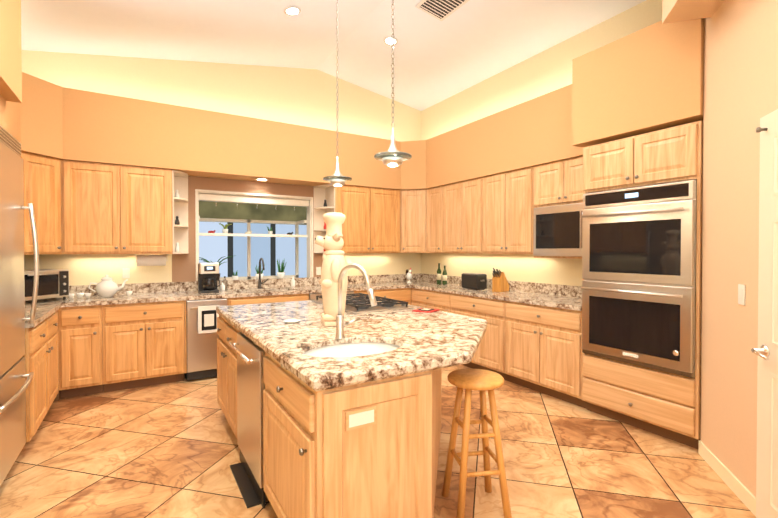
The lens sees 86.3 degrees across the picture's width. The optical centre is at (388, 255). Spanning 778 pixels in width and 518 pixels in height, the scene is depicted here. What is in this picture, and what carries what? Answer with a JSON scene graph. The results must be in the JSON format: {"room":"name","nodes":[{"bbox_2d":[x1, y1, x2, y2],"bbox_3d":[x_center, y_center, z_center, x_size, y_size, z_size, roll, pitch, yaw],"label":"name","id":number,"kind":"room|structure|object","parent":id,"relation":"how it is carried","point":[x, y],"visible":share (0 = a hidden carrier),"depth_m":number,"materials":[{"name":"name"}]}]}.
{"room":"kitchen","nodes":[
{"label":"kitchen","id":0,"kind":"room"},
{"bbox_2d":[21,50,420,285],"bbox_3d":[-1.657,-0.807,5.492,5.300,4.300,0.151,0,1,-31],"label":"wall","id":1,"kind":"structure","parent":0,"point":[296,96],"depth_m":5.15,"materials":[{"name":"beige paint"}]},
{"bbox_2d":[21,151,61,254],"bbox_3d":[-3.492,-0.473,3.945,0.611,0.928,0.606,0,1,-31],"label":"upper cabinet","id":2,"kind":"object","parent":1,"relation":"attached to","point":[42,184],"visible":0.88,"depth_m":3.90,"materials":[{"name":"brown wood"}]},
{"bbox_2d":[61,160,172,253],"bbox_3d":[-2.885,-0.479,4.462,0.967,0.928,0.349,0,1,-31],"label":"upper cabinet","id":3,"kind":"object","parent":1,"relation":"attached to","point":[113,209],"depth_m":4.29,"materials":[{"name":"brown wood"}]},
{"bbox_2d":[135,254,167,265],"bbox_3d":[-2.670,0.050,4.664,0.320,0.133,0.120,0,1,-31],"label":"paper towel holder","id":4,"kind":"object","parent":3,"relation":"attached to","point":[151,260],"visible":0.9,"depth_m":4.63,"materials":[{"name":"white paper"}]},
{"bbox_2d":[122,269,129,278],"bbox_3d":[-2.939,0.203,4.638,0.070,0.110,0.007,0,1,-31],"label":"switch plate","id":5,"kind":"object","parent":1,"relation":"attached to","point":[125,272],"depth_m":4.63,"materials":[{"name":"white plastic"}]},
{"bbox_2d":[172,170,334,253],"bbox_3d":[-1.640,-0.487,5.226,1.947,0.926,0.324,0,1,-31],"label":"shelf","id":6,"kind":"object","parent":1,"relation":"attached to","point":[326,192],"visible":0.83,"depth_m":4.94,"materials":[{"name":"paint"}]},
{"bbox_2d":[175,216,179,224],"bbox_3d":[-2.446,-0.401,4.795,0.041,0.093,0.049,0,1,-31],"label":"figurine","id":7,"kind":"object","parent":6,"relation":"on","point":[177,222],"depth_m":4.78,"materials":[{"name":"black ceramic"}]},
{"bbox_2d":[175,242,179,251],"bbox_3d":[-2.447,-0.096,4.797,0.041,0.104,0.049,0,1,-31],"label":"figurine","id":8,"kind":"object","parent":6,"relation":"on","point":[177,248],"depth_m":4.78,"materials":[{"name":"white ceramic"}]},
{"bbox_2d":[195,189,312,280],"bbox_3d":[-1.840,-0.216,5.628,1.490,1.175,0.584,0,1,-31],"label":"window","id":9,"kind":"structure","parent":1,"relation":"in","point":[231,197],"depth_m":5.62,"materials":[{"name":"white paint"}]},
{"bbox_2d":[199,223,292,280],"bbox_3d":[-1.959,-0.045,5.662,1.273,0.770,0.419,0,1,-31],"label":"potted plant","id":10,"kind":"object","parent":9,"relation":"on","point":[280,273],"visible":0.69,"depth_m":5.62,"materials":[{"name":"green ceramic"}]},
{"bbox_2d":[316,267,320,274],"bbox_3d":[-0.987,0.219,5.817,0.070,0.110,0.007,0,1,-31],"label":"switch plate","id":11,"kind":"object","parent":1,"relation":"attached to","point":[318,269],"depth_m":5.81,"materials":[{"name":"white plastic"}]},
{"bbox_2d":[335,185,399,252],"bbox_3d":[-0.355,-0.497,5.989,1.036,0.928,0.349,0,1,-31],"label":"upper cabinet","id":12,"kind":"object","parent":1,"relation":"attached to","point":[371,224],"depth_m":5.83,"materials":[{"name":"brown wood"}]},
{"bbox_2d":[400,189,426,252],"bbox_3d":[0.416,-0.500,6.304,0.611,0.928,0.606,0,1,-31],"label":"upper cabinet","id":13,"kind":"object","parent":1,"relation":"attached to","point":[413,221],"visible":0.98,"depth_m":6.06,"materials":[{"name":"brown wood"}]},
{"bbox_2d":[21,0,645,110],"bbox_3d":[0.309,-2.296,2.043,5.780,0.702,8.360,0,1,-31],"label":"ceiling","id":14,"kind":"structure","parent":0,"point":[469,43],"depth_m":4.43,"materials":[{"name":"paint"}]},
{"bbox_2d":[284,6,300,14],"bbox_3d":[-0.961,-2.431,4.126,0.167,0.033,0.168,-1,1,-40],"label":"recessed light","id":15,"kind":"object","parent":14,"relation":"in","point":[292,10],"depth_m":4.11,"materials":[{"name":"white"}]},
{"bbox_2d":[323,0,351,186],"bbox_3d":[-0.381,-1.459,3.062,0.216,1.890,0.216,0,1,-31],"label":"pendant light","id":16,"kind":"object","parent":14,"relation":"hanging from","point":[337,179],"visible":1,"depth_m":3.05,"materials":[{"name":"silver metal"}]},
{"bbox_2d":[384,36,397,44],"bbox_3d":[0.022,-2.510,4.858,0.167,0.032,0.168,-1,1,-40],"label":"recessed light","id":17,"kind":"object","parent":14,"relation":"in","point":[388,40],"depth_m":4.84,"materials":[{"name":"white"}]},
{"bbox_2d":[374,0,411,166],"bbox_3d":[0.022,-1.448,2.336,0.216,1.886,0.216,0,1,-31],"label":"pendant light","id":18,"kind":"object","parent":14,"relation":"hanging from","point":[392,156],"visible":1,"depth_m":2.33,"materials":[{"name":"silver metal"}]},
{"bbox_2d":[415,0,468,20],"bbox_3d":[0.541,-2.493,4.074,0.338,0.063,0.500,0,1,-31],"label":"ceiling vent","id":19,"kind":"object","parent":14,"relation":"in","point":[441,10],"visible":1,"depth_m":4.16,"materials":[{"name":"white metal"}]},
{"bbox_2d":[0,0,703,189],"bbox_3d":[-0.622,-1.852,3.591,5.180,2.165,4.158,0,1,-31],"label":"soffit beam","id":20,"kind":"structure","parent":0,"point":[650,78],"depth_m":4.26,"materials":[{"name":"orange"}]},
{"bbox_2d":[0,365,755,517],"bbox_3d":[0.309,1.433,2.087,5.780,0.100,8.360,0,1,-31],"label":"floor","id":21,"kind":"structure","parent":0,"point":[169,450],"depth_m":2.73,"materials":[{"name":"tile"}]},
{"bbox_2d":[0,125,38,485],"bbox_3d":[-2.444,0.315,2.285,0.680,2.130,0.928,0,1,-31],"label":"built-in refrigerator","id":22,"kind":"object","parent":21,"relation":"on","point":[14,384],"visible":1,"depth_m":2.53,"materials":[{"name":"silver metal"}]},
{"bbox_2d":[23,310,58,441],"bbox_3d":[-3.003,0.931,3.208,0.647,0.876,1.206,0,1,-31],"label":"base cabinet","id":23,"kind":"object","parent":21,"relation":"on","point":[41,355],"visible":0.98,"depth_m":3.08,"materials":[{"name":"brown wood"}]},
{"bbox_2d":[25,298,64,327],"bbox_3d":[-3.001,0.413,3.168,0.638,0.155,1.148,0,1,-31],"label":"countertop","id":24,"kind":"structure","parent":23,"relation":"on","point":[45,308],"depth_m":3.49,"materials":[{"name":"stone"}]},
{"bbox_2d":[57,305,104,400],"bbox_3d":[-3.084,0.920,4.200,0.339,0.876,0.619,0,1,-31],"label":"base cabinet","id":25,"kind":"object","parent":21,"relation":"on","point":[81,329],"depth_m":3.95,"materials":[{"name":"brown wood"}]},
{"bbox_2d":[105,300,186,391],"bbox_3d":[-2.623,0.916,4.479,0.738,0.876,0.619,0,1,-31],"label":"base cabinet","id":26,"kind":"object","parent":21,"relation":"on","point":[107,348],"depth_m":4.22,"materials":[{"name":"brown wood"}]},
{"bbox_2d":[184,298,226,380],"bbox_3d":[-2.110,0.913,4.743,0.408,0.875,0.682,0,1,-31],"label":"steel trash compactor","id":27,"kind":"object","parent":21,"relation":"on","point":[202,335],"visible":0.69,"depth_m":4.46,"materials":[{"name":"grey metal"}]},
{"bbox_2d":[229,332,264,508],"bbox_3d":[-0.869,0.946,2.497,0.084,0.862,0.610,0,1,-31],"label":"dishwasher","id":28,"kind":"object","parent":21,"relation":"on","point":[248,473],"visible":0.98,"depth_m":2.43,"materials":[{"name":"silver metal"}]},
{"bbox_2d":[227,293,308,305],"bbox_3d":[-1.544,0.909,5.130,0.956,0.876,0.619,0,1,-31],"label":"base cabinet","id":29,"kind":"object","parent":21,"relation":"on","point":[292,297],"depth_m":4.84,"materials":[{"name":"brown wood"}]},
{"bbox_2d":[217,315,441,517],"bbox_3d":[-0.290,0.937,2.910,1.430,0.872,2.302,0,1,-31],"label":"kitchen island","id":30,"kind":"object","parent":21,"relation":"on","point":[367,450],"visible":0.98,"depth_m":1.76,"materials":[{"name":"brown wood"}]},
{"bbox_2d":[216,300,486,391],"bbox_3d":[-0.246,0.549,2.939,1.500,0.212,2.350,0,1,-31],"label":"island countertop","id":31,"kind":"structure","parent":30,"relation":"on","point":[311,351],"depth_m":2.28,"materials":[{"name":"stone"}]},
{"bbox_2d":[283,319,299,322],"bbox_3d":[-0.646,0.438,2.748,0.110,0.012,0.110,0,1,-31],"label":"dish","id":32,"kind":"object","parent":31,"relation":"on","point":[291,320],"visible":1,"depth_m":2.76,"materials":[{"name":"white ceramic"}]},
{"bbox_2d":[314,212,347,326],"bbox_3d":[-0.369,0.085,2.680,0.218,0.720,0.229,0,1,-31],"label":"statue","id":33,"kind":"object","parent":31,"relation":"on","point":[331,242],"visible":0.92,"depth_m":2.62,"materials":[{"name":"ceramic"}]},
{"bbox_2d":[335,264,376,338],"bbox_3d":[-0.170,0.247,2.198,0.165,0.407,0.264,0,1,-31],"label":"faucet","id":34,"kind":"object","parent":31,"relation":"on","point":[341,323],"visible":1,"depth_m":2.23,"materials":[{"name":"silver metal"}]},
{"bbox_2d":[311,293,413,313],"bbox_3d":[-0.263,0.408,3.651,0.550,0.052,0.910,0,1,-31],"label":"gas cooktop","id":35,"kind":"object","parent":31,"relation":"in","point":[361,303],"visible":0.85,"depth_m":3.43,"materials":[{"name":"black metal"}]},
{"bbox_2d":[412,308,439,312],"bbox_3d":[0.294,0.431,3.281,0.160,0.013,0.180,0,1,30],"label":"potholder","id":36,"kind":"object","parent":31,"relation":"on","point":[428,310],"visible":0.98,"depth_m":3.24,"materials":[{"name":"red fabric"}]},
{"bbox_2d":[309,291,353,299],"bbox_3d":[-0.855,0.904,5.508,0.607,0.875,0.670,0,1,-31],"label":"base cabinet","id":37,"kind":"object","parent":21,"relation":"on","point":[312,296],"visible":0.15,"depth_m":5.15,"materials":[{"name":"brown wood"}]},
{"bbox_2d":[354,288,410,304],"bbox_3d":[-0.221,0.899,5.929,0.907,0.876,0.619,0,1,-31],"label":"base cabinet","id":38,"kind":"object","parent":21,"relation":"on","point":[402,294],"depth_m":5.75,"materials":[{"name":"brown wood"}]},
{"bbox_2d":[65,273,428,306],"bbox_3d":[-1.525,0.485,5.115,5.176,0.345,0.657,0,1,-31],"label":"countertop","id":39,"kind":"structure","parent":38,"relation":"on","point":[165,291],"depth_m":4.90,"materials":[{"name":"stone"}]},
{"bbox_2d":[24,269,68,300],"bbox_3d":[-3.330,0.291,3.912,0.342,0.300,0.440,0,1,14],"label":"toaster oven","id":40,"kind":"object","parent":39,"relation":"on","point":[53,283],"visible":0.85,"depth_m":3.90,"materials":[{"name":"silver metal"}]},
{"bbox_2d":[68,275,132,298],"bbox_3d":[-3.007,0.318,4.336,0.560,0.235,0.200,0,1,-31],"label":"tea set","id":41,"kind":"object","parent":39,"relation":"on","point":[106,286],"visible":0.98,"depth_m":4.30,"materials":[{"name":"white ceramic"}]},
{"bbox_2d":[198,262,219,293],"bbox_3d":[-2.087,0.257,4.829,0.225,0.345,0.224,0,1,-31],"label":"coffee maker","id":42,"kind":"object","parent":39,"relation":"on","point":[207,277],"visible":1,"depth_m":4.75,"materials":[{"name":"black plastic"}]},
{"bbox_2d":[220,281,226,290],"bbox_3d":[-2.006,0.378,4.999,0.052,0.100,0.052,1,1,44],"label":"bottle","id":43,"kind":"object","parent":39,"relation":"on","point":[223,286],"depth_m":4.99,"materials":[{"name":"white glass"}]},
{"bbox_2d":[258,258,267,287],"bbox_3d":[-1.577,0.227,5.281,0.141,0.396,0.241,0,1,-31],"label":"sink faucet","id":44,"kind":"object","parent":39,"relation":"on","point":[259,283],"visible":1,"depth_m":5.33,"materials":[{"name":"grey metal"}]},
{"bbox_2d":[291,276,294,286],"bbox_3d":[-1.282,0.352,5.541,0.052,0.140,0.052,1,1,44],"label":"bottle","id":45,"kind":"object","parent":39,"relation":"on","point":[292,280],"depth_m":5.52,"materials":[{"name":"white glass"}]},
{"bbox_2d":[406,268,411,282],"bbox_3d":[0.302,0.301,6.285,0.080,0.224,0.167,0,1,-31],"label":"rooster figurine","id":46,"kind":"object","parent":39,"relation":"on","point":[409,275],"visible":1,"depth_m":6.25,"materials":[{"name":"white ceramic"}]},
{"bbox_2d":[411,288,446,311],"bbox_3d":[0.792,0.902,5.690,0.618,0.876,0.879,0,1,-31],"label":"base cabinet","id":47,"kind":"object","parent":21,"relation":"on","point":[419,297],"depth_m":5.51,"materials":[{"name":"brown wood"}]},
{"bbox_2d":[447,293,502,376],"bbox_3d":[1.252,0.911,4.928,0.618,0.876,0.900,0,1,-31],"label":"base cabinet","id":48,"kind":"object","parent":21,"relation":"on","point":[488,355],"depth_m":4.62,"materials":[{"name":"brown wood"}]},
{"bbox_2d":[442,369,511,517],"bbox_3d":[0.473,1.022,2.275,0.303,0.722,0.303,0,1,-9],"label":"stool","id":49,"kind":"object","parent":21,"relation":"on","point":[481,381],"visible":1,"depth_m":2.19,"materials":[{"name":"brown wood"}]},
{"bbox_2d":[503,300,586,408],"bbox_3d":[1.714,0.920,4.162,0.618,0.876,0.889,0,1,-31],"label":"base cabinet","id":50,"kind":"object","parent":21,"relation":"on","point":[537,348],"depth_m":3.96,"materials":[{"name":"brown wood"}]},
{"bbox_2d":[413,274,581,310],"bbox_3d":[1.266,0.393,4.890,0.628,0.155,2.610,0,1,-31],"label":"countertop","id":51,"kind":"structure","parent":50,"relation":"on","point":[558,296],"depth_m":4.66,"materials":[{"name":"stone"}]},
{"bbox_2d":[437,263,439,283],"bbox_3d":[0.729,0.266,6.042,0.069,0.300,0.067,0,1,-31],"label":"oil bottle","id":52,"kind":"object","parent":51,"relation":"on","point":[438,270],"depth_m":6.02,"materials":[{"name":"green glass"}]},
{"bbox_2d":[440,266,446,284],"bbox_3d":[0.799,0.282,5.944,0.069,0.270,0.067,0,1,-31],"label":"oil bottle","id":53,"kind":"object","parent":51,"relation":"on","point":[444,277],"depth_m":5.92,"materials":[{"name":"green glass"}]},
{"bbox_2d":[461,273,486,289],"bbox_3d":[1.091,0.329,5.308,0.180,0.192,0.312,0,1,-31],"label":"toaster","id":54,"kind":"object","parent":51,"relation":"on","point":[476,281],"visible":1,"depth_m":5.21,"materials":[{"name":"black plastic"}]},
{"bbox_2d":[492,268,508,291],"bbox_3d":[1.308,0.288,4.911,0.110,0.283,0.280,1,1,44],"label":"knife block","id":55,"kind":"object","parent":51,"relation":"on","point":[500,282],"visible":1,"depth_m":4.87,"materials":[{"name":"brown wood"}]},
{"bbox_2d":[582,121,702,448],"bbox_3d":[2.152,0.218,3.380,0.667,2.298,0.880,0,1,-31],"label":"tall cabinet","id":56,"kind":"object","parent":21,"relation":"on","point":[667,405],"visible":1,"depth_m":3.12,"materials":[{"name":"brown wood"}]},
{"bbox_2d":[581,180,696,377],"bbox_3d":[1.883,0.160,3.217,0.159,1.370,0.835,0,1,-31],"label":"double oven","id":57,"kind":"object","parent":56,"relation":"in","point":[638,287],"visible":1,"depth_m":3.13,"materials":[{"name":"silver metal"}]},
{"bbox_2d":[421,43,560,284],"bbox_3d":[1.696,-0.800,4.920,0.150,4.300,4.260,0,1,-31],"label":"wall","id":58,"kind":"structure","parent":0,"point":[538,75],"depth_m":5.27,"materials":[{"name":"beige paint"}]},
{"bbox_2d":[427,187,438,252],"bbox_3d":[0.783,-0.496,5.948,0.347,0.928,0.379,0,1,-31],"label":"upper cabinet","id":59,"kind":"object","parent":58,"relation":"attached to","point":[432,193],"depth_m":5.88,"materials":[{"name":"brown wood"}]},
{"bbox_2d":[439,178,478,253],"bbox_3d":[1.077,-0.491,5.461,0.347,0.928,0.759,0,1,-31],"label":"upper cabinet","id":60,"kind":"object","parent":58,"relation":"attached to","point":[458,202],"depth_m":5.39,"materials":[{"name":"brown wood"}]},
{"bbox_2d":[479,166,534,253],"bbox_3d":[1.475,-0.483,4.802,0.347,0.928,0.781,0,1,-31],"label":"upper cabinet","id":61,"kind":"object","parent":58,"relation":"attached to","point":[492,214],"depth_m":4.69,"materials":[{"name":"brown wood"}]},
{"bbox_2d":[535,156,582,207],"bbox_3d":[1.862,-0.720,4.159,0.347,0.438,0.752,0,1,-31],"label":"upper cabinet","id":62,"kind":"object","parent":58,"relation":"attached to","point":[559,182],"depth_m":4.11,"materials":[{"name":"brown wood"}]},
{"bbox_2d":[533,203,582,255],"bbox_3d":[1.848,-0.245,4.156,0.346,0.503,0.711,0,1,-31],"label":"built-in microwave","id":63,"kind":"object","parent":62,"relation":"attached to","point":[557,230],"visible":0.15,"depth_m":4.11,"materials":[{"name":"silver metal"}]},
{"bbox_2d":[561,0,777,516],"bbox_3d":[2.188,-0.768,2.123,1.860,4.300,1.558,0,1,-31],"label":"wall","id":64,"kind":"structure","parent":0,"point":[741,72],"depth_m":2.50,"materials":[{"name":"beige paint"}]},
{"bbox_2d":[738,284,745,304],"bbox_3d":[1.997,0.223,2.351,0.008,0.115,0.072,0,1,17],"label":"switch plate","id":65,"kind":"object","parent":64,"relation":"attached to","point":[741,291],"depth_m":2.34,"materials":[{"name":"white plastic"}]},
{"bbox_2d":[751,109,777,517],"bbox_3d":[1.689,0.357,1.611,0.109,2.038,0.868,0,1,13],"label":"pantry door","id":66,"kind":"structure","parent":64,"relation":"in","point":[766,351],"depth_m":1.95,"materials":[{"name":"paint"}]},
{"label":"outside","id":67,"kind":"structure","parent":0,"visible":0},
{"bbox_2d":[199,201,306,277],"bbox_3d":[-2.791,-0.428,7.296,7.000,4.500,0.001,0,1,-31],"label":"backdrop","id":68,"kind":"structure","parent":67,"point":[270,251],"depth_m":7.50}
]}

